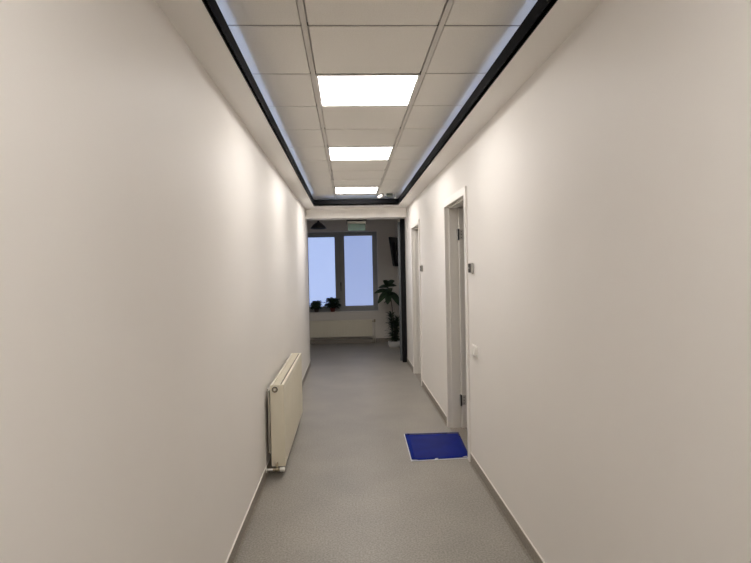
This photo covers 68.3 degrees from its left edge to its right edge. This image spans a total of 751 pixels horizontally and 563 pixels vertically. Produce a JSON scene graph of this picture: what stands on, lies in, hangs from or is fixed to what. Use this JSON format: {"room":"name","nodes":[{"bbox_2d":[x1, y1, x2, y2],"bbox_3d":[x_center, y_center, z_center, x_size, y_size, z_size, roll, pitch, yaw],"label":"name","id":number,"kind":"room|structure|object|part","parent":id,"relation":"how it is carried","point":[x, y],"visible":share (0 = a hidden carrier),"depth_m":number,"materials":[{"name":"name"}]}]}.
{"room":"office corridor","nodes":[
{"label":"office corridor","id":0,"kind":"room"},
{"bbox_2d":[0,0,309,562],"bbox_3d":[-0.806,0.117,2.266,0.130,2.700,13.000,-1,1,-3],"label":"wall","id":1,"kind":"structure","parent":0,"point":[154,282],"depth_m":1.60,"materials":[{"name":"paint"}]},
{"bbox_2d":[226,360,310,562],"bbox_3d":[-0.704,1.426,2.285,0.018,0.079,12.970,-1,1,-3],"label":"baseboard","id":2,"kind":"structure","parent":1,"relation":"attached to","point":[235,550],"depth_m":3.37,"materials":[{"name":"plastic"}]},
{"bbox_2d":[265,353,302,472],"bbox_3d":[-0.771,1.055,4.790,0.144,0.638,1.606,-1,1,-3],"label":"radiator","id":3,"kind":"object","parent":1,"relation":"attached to","point":[284,395],"visible":1,"depth_m":4.15,"materials":[{"name":"beige metal"}]},
{"bbox_3d":[-0.769,1.038,4.807,0.110,0.565,1.470,-1,1,-3],"label":"panel","id":4,"kind":"part","parent":3,"relation":"part of","materials":[{"name":"silver metal"}]},
{"bbox_3d":[-0.714,1.052,4.050,0.101,0.600,0.012,-1,1,-3],"label":"panel","id":5,"kind":"part","parent":3,"relation":"part of","materials":[{"name":"white metal"}]},
{"bbox_2d":[271,353,300,384],"bbox_3d":[-0.755,0.744,4.801,0.094,0.016,1.506,-1,1,-3],"label":"grille","id":6,"kind":"object","parent":3,"relation":"attached to","point":[287,370],"depth_m":4.66,"materials":[{"name":"beige metal"}]},
{"bbox_3d":[-0.707,1.040,4.811,0.014,0.588,1.506,-1,1,-3],"label":"panel","id":7,"kind":"part","parent":3,"relation":"part of","materials":[{"name":"white metal"}]},
{"bbox_2d":[307,219,399,339],"bbox_3d":[-0.980,-0.051,11.367,4.550,2.620,0.300,-1,1,-3],"label":"wall","id":8,"kind":"structure","parent":0,"point":[385,228],"depth_m":11.26,"materials":[{"name":"beige paint"}]},
{"bbox_2d":[307,232,377,311],"bbox_3d":[-0.712,-0.195,11.403,1.517,1.656,0.128,-1,1,-3],"label":"window","id":9,"kind":"structure","parent":8,"relation":"in","point":[342,265],"depth_m":11.41,"materials":[{"name":"grey"}]},
{"bbox_3d":[-1.100,-0.197,11.398,0.539,1.418,0.010,-1,1,-3],"label":"pane","id":10,"kind":"part","parent":9,"relation":"part of","materials":[{"name":"clear glass"}]},
{"bbox_3d":[-1.071,-0.195,11.395,0.697,1.560,0.060,-1,1,-3],"label":"sash","id":11,"kind":"part","parent":9,"relation":"part of","materials":[{"name":"grey"}]},
{"bbox_3d":[-0.349,-0.211,11.430,0.722,1.560,0.060,-1,1,-3],"label":"sash","id":12,"kind":"part","parent":9,"relation":"part of","materials":[{"name":"grey"}]},
{"bbox_3d":[-0.347,-0.223,11.435,0.573,1.436,0.010,-1,1,-3],"label":"pane","id":13,"kind":"part","parent":9,"relation":"part of","materials":[{"name":"blue glass"}]},
{"bbox_2d":[309,319,375,342],"bbox_3d":[-0.768,1.018,11.199,1.550,0.480,0.102,-1,1,-3],"label":"radiator","id":14,"kind":"object","parent":8,"relation":"attached to","point":[328,328],"visible":0.82,"depth_m":11.15,"materials":[{"name":"beige metal"}]},
{"bbox_2d":[309,319,370,321],"bbox_3d":[-0.807,0.793,11.177,1.456,0.016,0.068,-1,1,-3],"label":"grille","id":15,"kind":"object","parent":14,"relation":"attached to","point":[367,320],"depth_m":11.16,"materials":[{"name":"beige metal"}]},
{"bbox_3d":[-0.802,0.959,11.152,1.456,0.323,0.014,-1,1,-3],"label":"panel","id":16,"kind":"part","parent":14,"relation":"part of","materials":[{"name":"white metal"}]},
{"bbox_2d":[309,310,377,312],"bbox_3d":[-0.688,0.619,11.321,1.498,0.010,0.161,-1,1,-3],"label":"window sill","id":17,"kind":"structure","parent":8,"relation":"attached to","point":[373,310],"depth_m":11.26,"materials":[{"name":"beige paint"}]},
{"bbox_2d":[310,300,322,311],"bbox_3d":[-1.207,0.505,11.259,0.273,0.243,0.256,-1,1,26],"label":"potted plant","id":18,"kind":"object","parent":17,"relation":"on","point":[315,305],"visible":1,"depth_m":11.21,"materials":[{"name":"green plant"}]},
{"bbox_2d":[324,297,341,311],"bbox_3d":[-0.884,0.470,11.286,0.396,0.298,0.240,-1,1,-3],"label":"potted plant","id":19,"kind":"object","parent":17,"relation":"on","point":[333,302],"visible":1,"depth_m":11.26,"materials":[{"name":"green plant"}]},
{"bbox_2d":[310,338,399,343],"bbox_3d":[-1.118,1.223,11.235,4.105,0.085,0.008,-1,1,-3],"label":"baseboard","id":20,"kind":"structure","parent":8,"relation":"attached to","point":[366,340],"depth_m":11.26,"materials":[{"name":"plastic"}]},
{"bbox_2d":[305,195,406,219],"bbox_3d":[-0.305,-1.184,8.606,1.543,0.415,0.330,-1,1,-3],"label":"wall header","id":21,"kind":"structure","parent":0,"point":[353,213],"depth_m":8.45,"materials":[{"name":"white paint"}]},
{"bbox_2d":[346,219,366,230],"bbox_3d":[-0.300,-0.893,8.803,0.319,0.175,0.050,-1,1,-3],"label":"exit sign","id":22,"kind":"object","parent":21,"relation":"hanging from","point":[353,225],"visible":1,"depth_m":8.79,"materials":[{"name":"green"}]},
{"bbox_3d":[-0.299,-0.863,8.804,0.275,0.115,0.010,-1,1,-3],"label":"sign panel","id":23,"kind":"part","parent":22,"relation":"part of","materials":[{"name":"green plastic"}]},
{"bbox_2d":[155,0,602,208],"bbox_3d":[0.013,-1.110,2.114,1.543,0.274,12.670,-1,1,-3],"label":"ceiling","id":24,"kind":"structure","parent":0,"point":[452,45],"depth_m":2.83,"materials":[{"name":"tile"}]},
{"bbox_2d":[335,187,378,193],"bbox_3d":[-0.261,-1.250,7.527,0.576,0.034,0.576,-1,1,-3],"label":"recessed light","id":25,"kind":"object","parent":24,"relation":"in","point":[338,190],"visible":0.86,"depth_m":7.51,"materials":[{"name":"white plastic"}]},
{"bbox_2d":[328,146,393,160],"bbox_3d":[-0.143,-1.197,5.131,0.576,0.034,0.576,-1,1,-3],"label":"recessed light","id":26,"kind":"object","parent":24,"relation":"in","point":[346,152],"visible":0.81,"depth_m":5.10,"materials":[{"name":"white plastic"}]},
{"bbox_2d":[315,70,419,105],"bbox_3d":[-0.055,-1.157,3.333,0.576,0.034,0.576,-1,1,-3],"label":"recessed light","id":27,"kind":"object","parent":24,"relation":"in","point":[333,89],"visible":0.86,"depth_m":3.29,"materials":[{"name":"white plastic"}]},
{"bbox_2d":[202,0,557,205],"bbox_3d":[0.013,-1.012,1.922,1.261,0.091,12.283,-1,1,-3],"label":"trim","id":28,"kind":"structure","parent":24,"relation":"attached to","point":[540,6],"depth_m":2.86,"materials":[{"name":"black metal"}]},
{"bbox_2d":[236,342,530,562],"bbox_3d":[0.129,1.466,3.669,6.050,0.100,15.850,-1,1,-3],"label":"floor","id":29,"kind":"structure","parent":0,"point":[350,489],"depth_m":3.77,"materials":[{"name":"plastic"}]},
{"bbox_2d":[375,280,399,347],"bbox_3d":[0.309,0.608,10.460,0.556,1.291,0.386,-2,2,-33],"label":"potted plant","id":30,"kind":"object","parent":29,"relation":"on","point":[394,342],"visible":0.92,"depth_m":10.45,"materials":[{"name":"green plant"}]},
{"bbox_3d":[0.361,1.189,10.509,0.248,0.125,0.248,-1,1,-3],"label":"pot","id":31,"kind":"part","parent":30,"relation":"part of","materials":[{"name":"grey ceramic"}]},
{"bbox_2d":[404,432,467,461],"bbox_3d":[0.518,1.380,4.668,0.517,0.008,0.718,-1,1,-3],"label":"floor mat","id":32,"kind":"object","parent":29,"relation":"on","point":[447,445],"visible":0.99,"depth_m":4.63,"materials":[{"name":"blue fabric"}]},
{"bbox_2d":[405,0,750,562],"bbox_3d":[0.865,0.081,2.348,0.130,2.700,13.000,-1,1,-3],"label":"wall","id":33,"kind":"structure","parent":0,"point":[609,196],"depth_m":1.88,"materials":[{"name":"paint"}]},
{"bbox_2d":[397,219,406,361],"bbox_3d":[0.418,0.136,9.296,0.109,2.284,0.978,-1,1,-2],"label":"door","id":34,"kind":"structure","parent":33,"relation":"in","point":[401,225],"depth_m":8.82,"materials":[{"name":"grey metal"}]},
{"bbox_2d":[411,219,422,385],"bbox_3d":[0.991,0.250,7.475,0.900,2.117,0.904,-1,1,-3],"label":"door","id":35,"kind":"structure","parent":33,"relation":"in","point":[415,227],"depth_m":7.83,"materials":[{"name":"white paint"}]},
{"bbox_3d":[0.620,0.280,7.457,0.132,2.075,0.820,-1,1,-3],"label":"frame","id":36,"kind":"part","parent":35,"relation":"part of","materials":[{"name":"white paint"}]},
{"bbox_2d":[443,186,470,461],"bbox_3d":[1.163,0.310,4.743,0.975,2.117,0.979,-1,1,-3],"label":"door","id":37,"kind":"structure","parent":33,"relation":"in","point":[454,214],"depth_m":5.13,"materials":[{"name":"white paint"}]},
{"bbox_3d":[0.754,0.340,4.724,0.132,2.075,0.895,-1,1,-3],"label":"frame","id":38,"kind":"part","parent":37,"relation":"part of","materials":[{"name":"white paint"}]},
{"bbox_2d":[468,263,473,272],"bbox_3d":[0.699,-0.099,4.058,0.034,0.076,0.072,-1,1,-3],"label":"card reader","id":39,"kind":"object","parent":33,"relation":"attached to","point":[470,265],"visible":1,"depth_m":4.03,"materials":[{"name":"grey plastic"}]},
{"bbox_2d":[471,344,477,357],"bbox_3d":[0.715,0.507,4.027,0.025,0.082,0.156,-1,1,-3],"label":"light switch","id":40,"kind":"object","parent":33,"relation":"attached to","point":[474,349],"visible":1,"depth_m":3.98,"materials":[{"name":"white plastic"}]},
{"bbox_2d":[407,357,544,562],"bbox_3d":[0.819,1.393,2.360,0.018,0.079,12.970,-1,1,-3],"label":"baseboard","id":41,"kind":"structure","parent":33,"relation":"attached to","point":[524,541],"depth_m":3.41,"materials":[{"name":"plastic"}]},
{"bbox_3d":[-0.970,-1.273,10.114,4.600,0.120,2.750,-1,1,-3],"label":"ceiling","id":42,"kind":"structure","parent":0,"visible":0},
{"bbox_2d":[310,221,326,228],"bbox_3d":[-1.048,-1.088,10.139,0.300,0.247,0.300,-1,1,-3],"label":"pendant lamp","id":43,"kind":"object","parent":42,"relation":"hanging from","point":[317,225],"visible":0.85,"depth_m":10.06,"materials":[{"name":"grey metal"}]},
{"bbox_3d":[1.015,-0.063,10.088,0.100,2.620,2.450,-1,1,-3],"label":"wall","id":44,"kind":"structure","parent":0,"visible":0},
{"bbox_2d":[389,237,397,265],"bbox_3d":[0.642,-0.575,10.685,0.478,0.558,0.840,-1,1,25],"label":"television","id":45,"kind":"object","parent":44,"relation":"attached to","point":[393,241],"visible":0.27,"depth_m":10.46,"materials":[{"name":"black"}]}
]}

